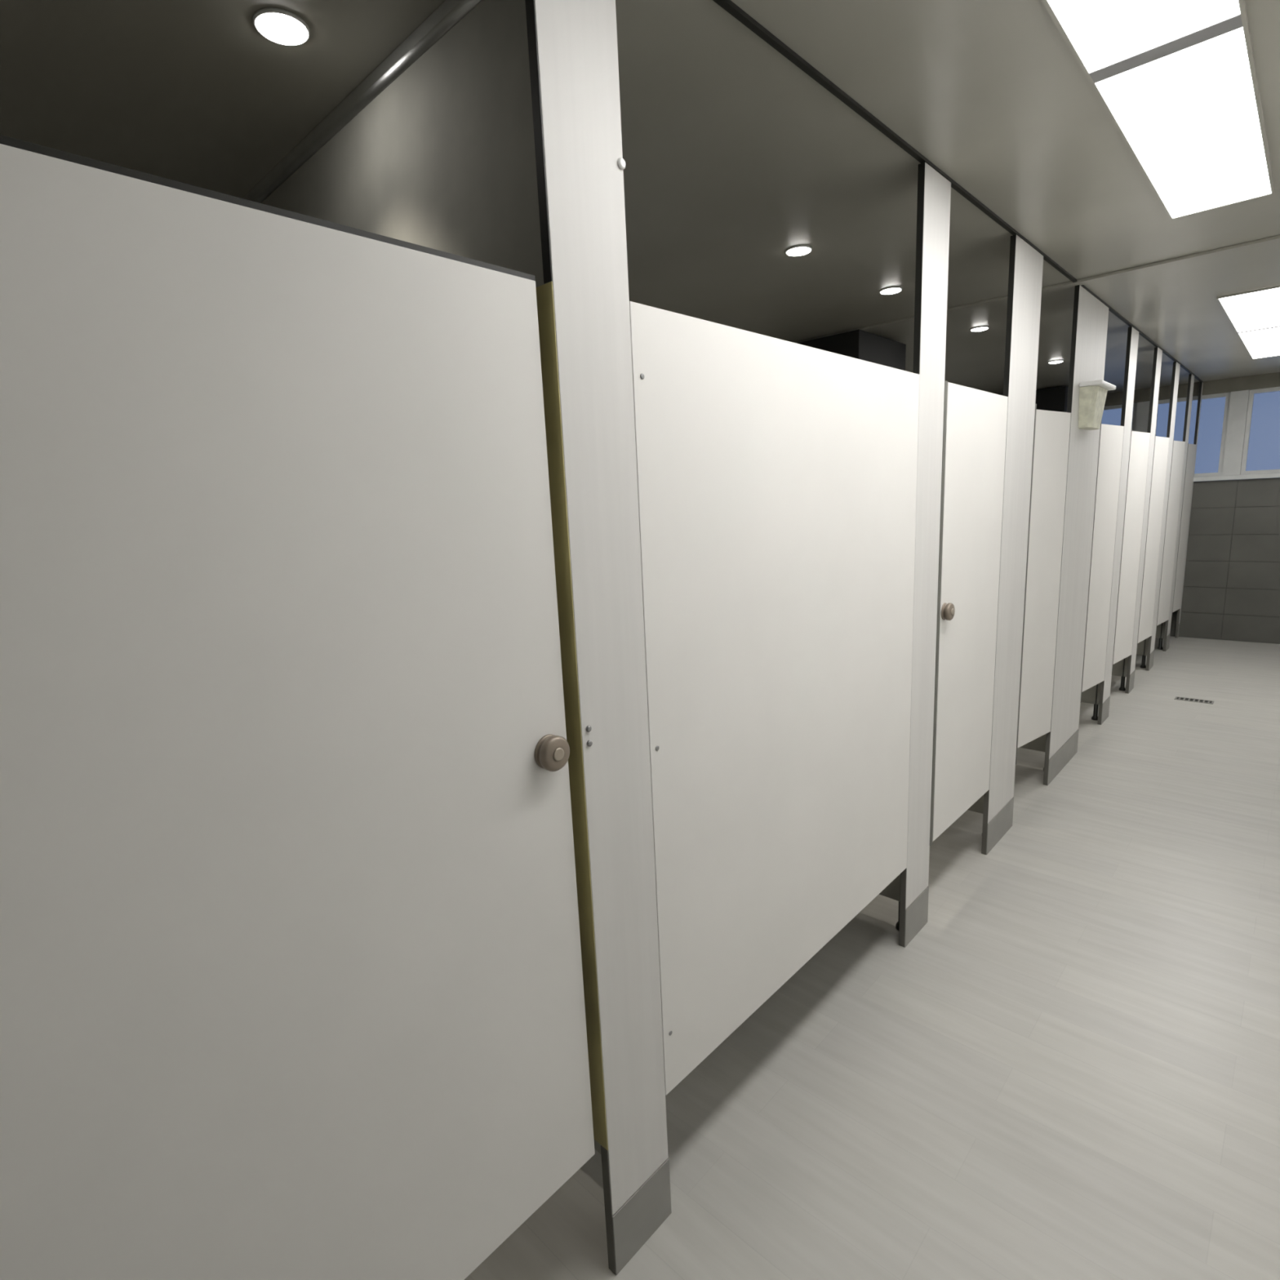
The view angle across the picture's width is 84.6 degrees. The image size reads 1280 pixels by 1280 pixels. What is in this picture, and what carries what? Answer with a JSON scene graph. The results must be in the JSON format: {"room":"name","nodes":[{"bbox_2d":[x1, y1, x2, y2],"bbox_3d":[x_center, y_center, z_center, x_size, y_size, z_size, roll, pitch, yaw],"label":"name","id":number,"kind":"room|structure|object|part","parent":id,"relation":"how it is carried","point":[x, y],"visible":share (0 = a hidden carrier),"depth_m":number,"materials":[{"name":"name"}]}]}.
{"room":"public restroom","nodes":[
{"label":"public restroom","id":0,"kind":"room"},
{"bbox_2d":[0,0,1279,395],"bbox_3d":[1.921,-1.785,3.425,3.170,0.100,10.880,7,15,43],"label":"ceiling","id":1,"kind":"structure","parent":0,"point":[735,157],"depth_m":1.91,"materials":[{"name":"grey paint"}]},
{"bbox_2d":[252,7,310,44],"bbox_3d":[-0.718,-1.225,1.410,0.104,0.012,0.104,7,15,43],"label":"recessed light","id":2,"kind":"object","parent":1,"relation":"in","point":[278,25],"visible":1,"depth_m":1.40,"materials":[{"name":"white plastic"}]},
{"bbox_2d":[785,244,812,256],"bbox_3d":[0.633,-1.551,2.807,0.104,0.012,0.104,7,15,43],"label":"recessed light","id":3,"kind":"object","parent":1,"relation":"in","point":[800,250],"visible":1,"depth_m":2.79,"materials":[{"name":"white plastic"}]},
{"bbox_2d":[795,329,906,370],"bbox_3d":[1.314,-1.770,4.552,0.553,0.258,0.668,7,15,43],"label":"box","id":4,"kind":"object","parent":1,"relation":"attached to","point":[860,344],"visible":0.26,"depth_m":4.26,"materials":[{"name":"black"}]},
{"bbox_2d":[879,286,902,294],"bbox_3d":[1.216,-1.692,3.409,0.104,0.012,0.104,7,15,43],"label":"recessed light","id":5,"kind":"object","parent":1,"relation":"in","point":[891,290],"visible":1,"depth_m":3.39,"materials":[{"name":"white plastic"}]},
{"bbox_2d":[712,0,1203,382],"bbox_3d":[2.003,-1.708,3.292,0.015,0.010,10.577,7,15,43],"label":"headrail","id":6,"kind":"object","parent":1,"relation":"attached to","point":[730,6],"depth_m":1.84,"materials":[{"name":"black metal"}]},
{"bbox_2d":[969,325,988,331],"bbox_3d":[2.073,-1.898,4.295,0.104,0.012,0.104,7,15,43],"label":"recessed light","id":7,"kind":"object","parent":1,"relation":"in","point":[983,327],"visible":1,"depth_m":4.27,"materials":[{"name":"white plastic"}]},
{"bbox_2d":[1001,386,1068,412],"bbox_3d":[4.053,-2.408,7.262,0.723,0.258,0.558,7,15,43],"label":"box","id":8,"kind":"object","parent":1,"relation":"attached to","point":[1055,399],"visible":0.14,"depth_m":6.89,"materials":[{"name":"black"}]},
{"bbox_2d":[794,235,1279,342],"bbox_3d":[2.010,-1.749,3.524,2.968,0.014,0.070,7,15,43],"label":"trim","id":9,"kind":"structure","parent":1,"relation":"attached to","point":[1274,239],"depth_m":3.30,"materials":[{"name":"grey metal"}]},
{"bbox_2d":[1048,360,1063,364],"bbox_3d":[3.273,-2.188,5.535,0.104,0.012,0.104,7,15,43],"label":"recessed light","id":10,"kind":"object","parent":1,"relation":"in","point":[1055,361],"visible":1,"depth_m":5.51,"materials":[{"name":"white plastic"}]},
{"bbox_2d":[1041,0,1275,219],"bbox_3d":[1.193,-1.352,1.606,0.293,0.012,2.636,7,15,43],"label":"recessed light","id":11,"kind":"object","parent":1,"relation":"in","point":[1177,80],"visible":1,"depth_m":1.77,"materials":[{"name":"white plastic"}]},
{"bbox_2d":[1048,0,1239,72],"bbox_3d":[0.735,-1.241,1.132,0.276,0.007,1.282,7,15,43],"label":"diffuser","id":12,"kind":"object","parent":11,"relation":"attached to","point":[1101,35],"depth_m":1.51,"materials":[{"name":"white plastic"}]},
{"bbox_2d":[1095,26,1271,217],"bbox_3d":[1.653,-1.462,2.081,0.276,0.007,1.278,7,15,43],"label":"diffuser","id":13,"kind":"object","parent":11,"relation":"attached to","point":[1190,117],"depth_m":1.93,"materials":[{"name":"white plastic"}]},
{"bbox_2d":[1216,284,1279,359],"bbox_3d":[4.194,-2.075,4.707,0.293,0.012,2.786,7,15,43],"label":"recessed light","id":14,"kind":"object","parent":1,"relation":"in","point":[1254,315],"visible":1,"depth_m":4.32,"materials":[{"name":"white plastic"}]},
{"bbox_2d":[1218,287,1279,332],"bbox_3d":[3.678,-1.950,4.174,0.276,0.007,1.264,7,15,43],"label":"diffuser","id":15,"kind":"object","parent":14,"relation":"attached to","point":[1258,308],"depth_m":4.09,"materials":[{"name":"white plastic"}]},
{"bbox_2d":[1238,327,1279,358],"bbox_3d":[4.643,-2.183,5.171,0.276,0.007,1.460,7,15,43],"label":"diffuser","id":16,"kind":"object","parent":14,"relation":"attached to","point":[1263,343],"depth_m":5.10,"materials":[{"name":"white plastic"}]},
{"bbox_2d":[464,635,1279,1279],"bbox_3d":[2.045,0.866,3.923,3.170,0.100,10.880,7,15,43],"label":"floor","id":17,"kind":"structure","parent":0,"point":[1070,1070],"depth_m":2.03,"materials":[{"name":"tile"}]},
{"bbox_2d":[524,0,671,1275],"bbox_3d":[-0.062,0.080,1.351,0.049,2.586,0.185,7,15,43],"label":"post","id":18,"kind":"object","parent":17,"relation":"on","point":[583,300],"visible":1,"depth_m":1.29,"materials":[{"name":"laminate"}]},
{"bbox_2d":[243,0,600,1153],"bbox_3d":[-0.636,-0.008,1.926,1.625,2.599,0.044,7,15,43],"label":"divider","id":19,"kind":"object","parent":18,"relation":"attached to","point":[434,148],"visible":0.02,"depth_m":1.45,"materials":[{"name":"metal"}]},
{"bbox_3d":[0.000,1.277,1.570,0.024,0.150,0.181,7,15,43],"label":"kick plate","id":20,"kind":"part","parent":18,"relation":"part of","materials":[{"name":"grey metal"}]},
{"bbox_2d":[879,874,900,930],"bbox_3d":[0.386,0.050,3.024,1.625,1.987,0.044,7,15,43],"label":"divider","id":21,"kind":"object","parent":17,"relation":"on","point":[892,891],"visible":0.12,"depth_m":2.66,"materials":[{"name":"metal"}]},
{"bbox_3d":[0.989,0.931,2.646,0.044,0.340,0.044,7,15,43],"label":"leg","id":22,"kind":"part","parent":21,"relation":"part of","materials":[{"name":"metal"}]},
{"bbox_2d":[898,162,951,947],"bbox_3d":[0.976,-0.168,2.412,0.024,2.586,0.231,7,15,43],"label":"post","id":23,"kind":"object","parent":17,"relation":"on","point":[934,190],"visible":0.96,"depth_m":2.36,"materials":[{"name":"laminate"}]},
{"bbox_2d":[629,301,919,1095],"bbox_3d":[0.459,0.097,1.896,0.024,1.671,1.300,7,15,43],"label":"partition panel","id":24,"kind":"object","parent":23,"relation":"attached to","point":[777,477],"visible":0.96,"depth_m":1.72,"materials":[{"name":"grey laminate"}]},
{"bbox_3d":[1.025,1.029,2.630,0.024,0.150,0.208,7,15,43],"label":"kick plate","id":25,"kind":"part","parent":23,"relation":"part of","materials":[{"name":"grey metal"}]},
{"bbox_2d":[967,795,983,813],"bbox_3d":[1.046,-0.110,3.706,1.625,1.987,0.044,7,15,43],"label":"divider","id":26,"kind":"object","parent":17,"relation":"on","point":[978,806],"visible":0.02,"depth_m":3.35,"materials":[{"name":"metal"}]},
{"bbox_2d":[981,234,1043,854],"bbox_3d":[1.636,-0.328,3.094,0.024,2.586,0.391,7,15,43],"label":"post","id":27,"kind":"object","parent":17,"relation":"on","point":[1025,263],"visible":0.92,"depth_m":3.05,"materials":[{"name":"laminate"}]},
{"bbox_2d":[932,382,1008,841],"bbox_3d":[1.295,-0.103,2.752,0.054,1.671,0.634,7,14,42],"label":"door","id":28,"kind":"structure","parent":27,"relation":"attached to","point":[976,419],"depth_m":2.72,"materials":[{"name":"grey laminate"}]},
{"bbox_3d":[1.111,-0.102,2.533,0.028,0.063,0.063,7,15,43],"label":"knob","id":29,"kind":"part","parent":28,"relation":"part of","materials":[{"name":"metal"}]},
{"bbox_3d":[1.689,0.869,3.316,0.024,0.150,0.377,7,15,43],"label":"kick plate","id":30,"kind":"part","parent":27,"relation":"part of","materials":[{"name":"grey metal"}]},
{"bbox_2d":[1019,733,1046,770],"bbox_3d":[1.770,-0.284,4.455,1.625,1.987,0.044,7,15,43],"label":"divider","id":31,"kind":"object","parent":17,"relation":"on","point":[1038,744],"visible":0.02,"depth_m":4.11,"materials":[{"name":"metal"}]},
{"bbox_2d":[1043,284,1108,785],"bbox_3d":[2.427,-0.518,3.912,0.024,2.586,0.681,7,15,43],"label":"post","id":32,"kind":"object","parent":17,"relation":"on","point":[1090,315],"visible":0.94,"depth_m":3.87,"materials":[{"name":"laminate"}]},
{"bbox_2d":[1017,409,1071,748],"bbox_3d":[1.956,-0.278,3.522,0.596,1.671,0.036,-11,13,-36],"label":"partition panel","id":33,"kind":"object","parent":32,"relation":"attached to","point":[1052,428],"depth_m":3.56,"materials":[{"name":"grey laminate"}]},
{"bbox_3d":[2.480,0.679,4.133,0.024,0.150,0.667,7,15,43],"label":"kick plate","id":34,"kind":"part","parent":32,"relation":"part of","materials":[{"name":"grey metal"}]},
{"bbox_2d":[1078,379,1115,430],"bbox_3d":[2.398,-1.227,3.693,0.100,0.222,0.340,7,15,43],"label":"wall box","id":35,"kind":"object","parent":32,"relation":"attached to","point":[1092,394],"visible":1,"depth_m":3.62,"materials":[{"name":"beige plastic"}]},
{"bbox_3d":[2.394,-1.326,3.674,0.100,0.022,0.340,7,15,43],"label":"lid","id":36,"kind":"part","parent":35,"relation":"part of","materials":[{"name":"white plastic"}]},
{"bbox_2d":[1081,682,1100,720],"bbox_3d":[2.608,-0.486,5.321,1.625,1.987,0.044,7,15,43],"label":"divider","id":37,"kind":"object","parent":17,"relation":"on","point":[1091,695],"visible":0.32,"depth_m":4.95,"materials":[{"name":"metal"}]},
{"bbox_3d":[3.211,0.395,4.943,0.044,0.340,0.044,7,15,43],"label":"leg","id":38,"kind":"part","parent":37,"relation":"part of","materials":[{"name":"metal"}]},
{"bbox_2d":[1097,326,1138,724],"bbox_3d":[3.202,-0.705,4.713,0.024,2.586,0.251,7,15,43],"label":"post","id":39,"kind":"object","parent":17,"relation":"on","point":[1132,334],"visible":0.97,"depth_m":4.67,"materials":[{"name":"laminate"}]},
{"bbox_2d":[1081,423,1124,692],"bbox_3d":[2.868,-0.496,4.454,0.644,1.671,0.036,-11,14,-38],"label":"door","id":40,"kind":"structure","parent":39,"relation":"attached to","point":[1111,436],"depth_m":4.50,"materials":[{"name":"grey laminate"}]},
{"bbox_3d":[3.255,0.492,4.934,0.024,0.150,0.237,7,15,43],"label":"kick plate","id":41,"kind":"part","parent":39,"relation":"part of","materials":[{"name":"grey metal"}]},
{"bbox_2d":[1111,656,1128,690],"bbox_3d":[3.266,-0.645,6.001,1.625,1.987,0.044,7,15,43],"label":"divider","id":42,"kind":"object","parent":17,"relation":"on","point":[1120,668],"visible":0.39,"depth_m":5.63,"materials":[{"name":"metal"}]},
{"bbox_3d":[3.869,0.237,5.623,0.044,0.340,0.044,7,15,43],"label":"leg","id":43,"kind":"part","parent":42,"relation":"part of","materials":[{"name":"metal"}]},
{"bbox_2d":[1136,637,1148,667],"bbox_3d":[3.911,-0.800,6.668,1.625,1.987,0.044,7,15,43],"label":"divider","id":44,"kind":"object","parent":17,"relation":"on","point":[1142,647],"visible":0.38,"depth_m":6.29,"materials":[{"name":"metal"}]},
{"bbox_3d":[4.514,0.081,6.290,0.044,0.340,0.044,7,15,43],"label":"leg","id":45,"kind":"part","parent":44,"relation":"part of","materials":[{"name":"metal"}]},
{"bbox_2d":[1124,346,1162,693],"bbox_3d":[3.864,-0.865,5.396,0.024,2.586,0.221,7,15,43],"label":"post","id":46,"kind":"object","parent":17,"relation":"on","point":[1157,353],"visible":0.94,"depth_m":5.36,"materials":[{"name":"laminate"}]},
{"bbox_3d":[3.916,0.332,5.618,0.024,0.150,0.207,7,15,43],"label":"kick plate","id":47,"kind":"part","parent":46,"relation":"part of","materials":[{"name":"grey metal"}]},
{"bbox_2d":[1113,431,1150,664],"bbox_3d":[3.517,-0.652,5.122,0.714,1.671,0.036,-12,14,-39],"label":"door","id":48,"kind":"structure","parent":46,"relation":"attached to","point":[1140,442],"depth_m":5.19,"materials":[{"name":"grey laminate"}]},
{"bbox_2d":[1155,621,1165,649],"bbox_3d":[4.555,-0.956,7.334,1.625,1.987,0.044,7,15,43],"label":"divider","id":49,"kind":"object","parent":17,"relation":"on","point":[1160,633],"visible":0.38,"depth_m":6.96,"materials":[{"name":"metal"}]},
{"bbox_3d":[5.159,-0.074,6.956,0.044,0.340,0.044,7,15,43],"label":"leg","id":50,"kind":"part","parent":49,"relation":"part of","materials":[{"name":"metal"}]},
{"bbox_2d":[1145,361,1180,671],"bbox_3d":[4.500,-1.018,6.054,0.024,2.586,0.236,7,15,43],"label":"post","id":51,"kind":"object","parent":17,"relation":"on","point":[1175,369],"visible":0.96,"depth_m":6.01,"materials":[{"name":"laminate"}]},
{"bbox_3d":[4.552,0.179,6.275,0.024,0.150,0.222,7,15,43],"label":"kick plate","id":52,"kind":"part","parent":51,"relation":"part of","materials":[{"name":"grey metal"}]},
{"bbox_2d":[1137,435,1169,643],"bbox_3d":[4.165,-0.806,5.780,0.679,1.671,0.037,-12,14,-40],"label":"door","id":53,"kind":"structure","parent":51,"relation":"attached to","point":[1162,443],"depth_m":5.84,"materials":[{"name":"grey laminate"}]},
{"bbox_2d":[1163,373,1194,651],"bbox_3d":[5.153,-1.175,6.729,0.024,2.586,0.211,7,15,43],"label":"post","id":54,"kind":"object","parent":17,"relation":"on","point":[1191,377],"visible":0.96,"depth_m":6.69,"materials":[{"name":"laminate"}]},
{"bbox_3d":[5.205,0.021,6.950,0.024,0.150,0.197,7,15,43],"label":"kick plate","id":55,"kind":"part","parent":54,"relation":"part of","materials":[{"name":"grey metal"}]},
{"bbox_2d":[1156,440,1185,625],"bbox_3d":[4.815,-0.964,6.455,0.709,1.671,0.037,-12,14,-40],"label":"door","id":56,"kind":"structure","parent":54,"relation":"attached to","point":[1178,453],"depth_m":6.53,"materials":[{"name":"grey laminate"}]},
{"bbox_2d":[1174,382,1203,638],"bbox_3d":[5.660,-1.298,7.253,0.024,2.586,0.080,7,15,43],"label":"post","id":57,"kind":"object","parent":17,"relation":"on","point":[1201,384],"visible":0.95,"depth_m":7.15,"materials":[{"name":"laminate"}]},
{"bbox_2d":[1172,444,1195,612],"bbox_3d":[5.416,-1.107,7.067,0.579,1.671,0.037,-12,14,-40],"label":"door","id":58,"kind":"structure","parent":57,"relation":"attached to","point":[1192,447],"depth_m":7.13,"materials":[{"name":"grey laminate"}]},
{"bbox_2d":[1173,696,1213,704],"bbox_3d":[4.176,0.454,5.300,0.230,0.004,0.090,7,15,43],"label":"floor drain","id":59,"kind":"object","parent":17,"relation":"on","point":[1184,699],"visible":1,"depth_m":5.30,"materials":[{"name":"grey metal"}]},
{"bbox_3d":[-0.838,0.269,0.537,0.024,2.586,0.189,7,15,43],"label":"post","id":60,"kind":"object","parent":17,"relation":"on","visible":0},
{"bbox_2d":[0,134,595,1279],"bbox_3d":[-0.446,0.311,0.961,0.054,1.679,0.931,7,15,43],"label":"door","id":61,"kind":"structure","parent":60,"relation":"attached to","point":[291,984],"depth_m":0.90,"materials":[{"name":"grey laminate"}]},
{"bbox_3d":[-0.153,0.200,1.242,0.028,0.063,0.063,7,14,42],"label":"knob","id":62,"kind":"part","parent":61,"relation":"part of","materials":[{"name":"metal"}]},
{"bbox_3d":[-0.142,0.201,1.232,0.002,0.024,0.024,7,14,42],"label":"knob","id":63,"kind":"part","parent":61,"relation":"part of","materials":[{"name":"metal"}]},
{"bbox_2d":[1104,372,1279,644],"bbox_3d":[5.645,-1.343,7.458,2.970,2.600,0.201,7,15,43],"label":"wall","id":64,"kind":"structure","parent":0,"point":[1231,589],"depth_m":7.10,"materials":[{"name":"tile"}]},
{"bbox_2d":[1103,402,1137,431],"bbox_3d":[5.085,-2.154,7.755,0.618,0.803,0.060,7,15,43],"label":"window","id":65,"kind":"structure","parent":64,"relation":"in","point":[1135,405],"depth_m":7.50,"materials":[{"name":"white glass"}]},
{"bbox_2d":[1134,400,1149,432],"bbox_3d":[5.385,-2.124,7.521,0.139,0.804,0.190,7,15,43],"label":"trim","id":66,"kind":"structure","parent":64,"relation":"attached to","point":[1143,407],"depth_m":7.42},
{"bbox_2d":[1155,392,1230,476],"bbox_3d":[5.637,-2.082,7.237,0.618,0.803,0.060,7,15,43],"label":"window","id":67,"kind":"structure","parent":64,"relation":"in","point":[1227,395],"depth_m":7.05,"materials":[{"name":"white plastic"}]},
{"bbox_2d":[1222,390,1249,475],"bbox_3d":[5.937,-2.052,7.004,0.139,0.804,0.190,7,15,43],"label":"trim","id":68,"kind":"structure","parent":64,"relation":"attached to","point":[1238,401],"depth_m":6.93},
{"bbox_2d":[1193,472,1279,481],"bbox_3d":[5.747,-1.657,7.245,2.550,0.044,0.240,7,15,43],"label":"sill","id":69,"kind":"structure","parent":64,"relation":"attached to","point":[1277,474],"depth_m":6.94,"materials":[{"name":"white paint"}]},
{"bbox_2d":[1240,386,1279,475],"bbox_3d":[6.189,-2.011,6.720,0.618,0.803,0.060,7,15,43],"label":"window","id":70,"kind":"structure","parent":64,"relation":"in","point":[1252,392],"depth_m":6.88,"materials":[{"name":"white plastic"}]}
]}

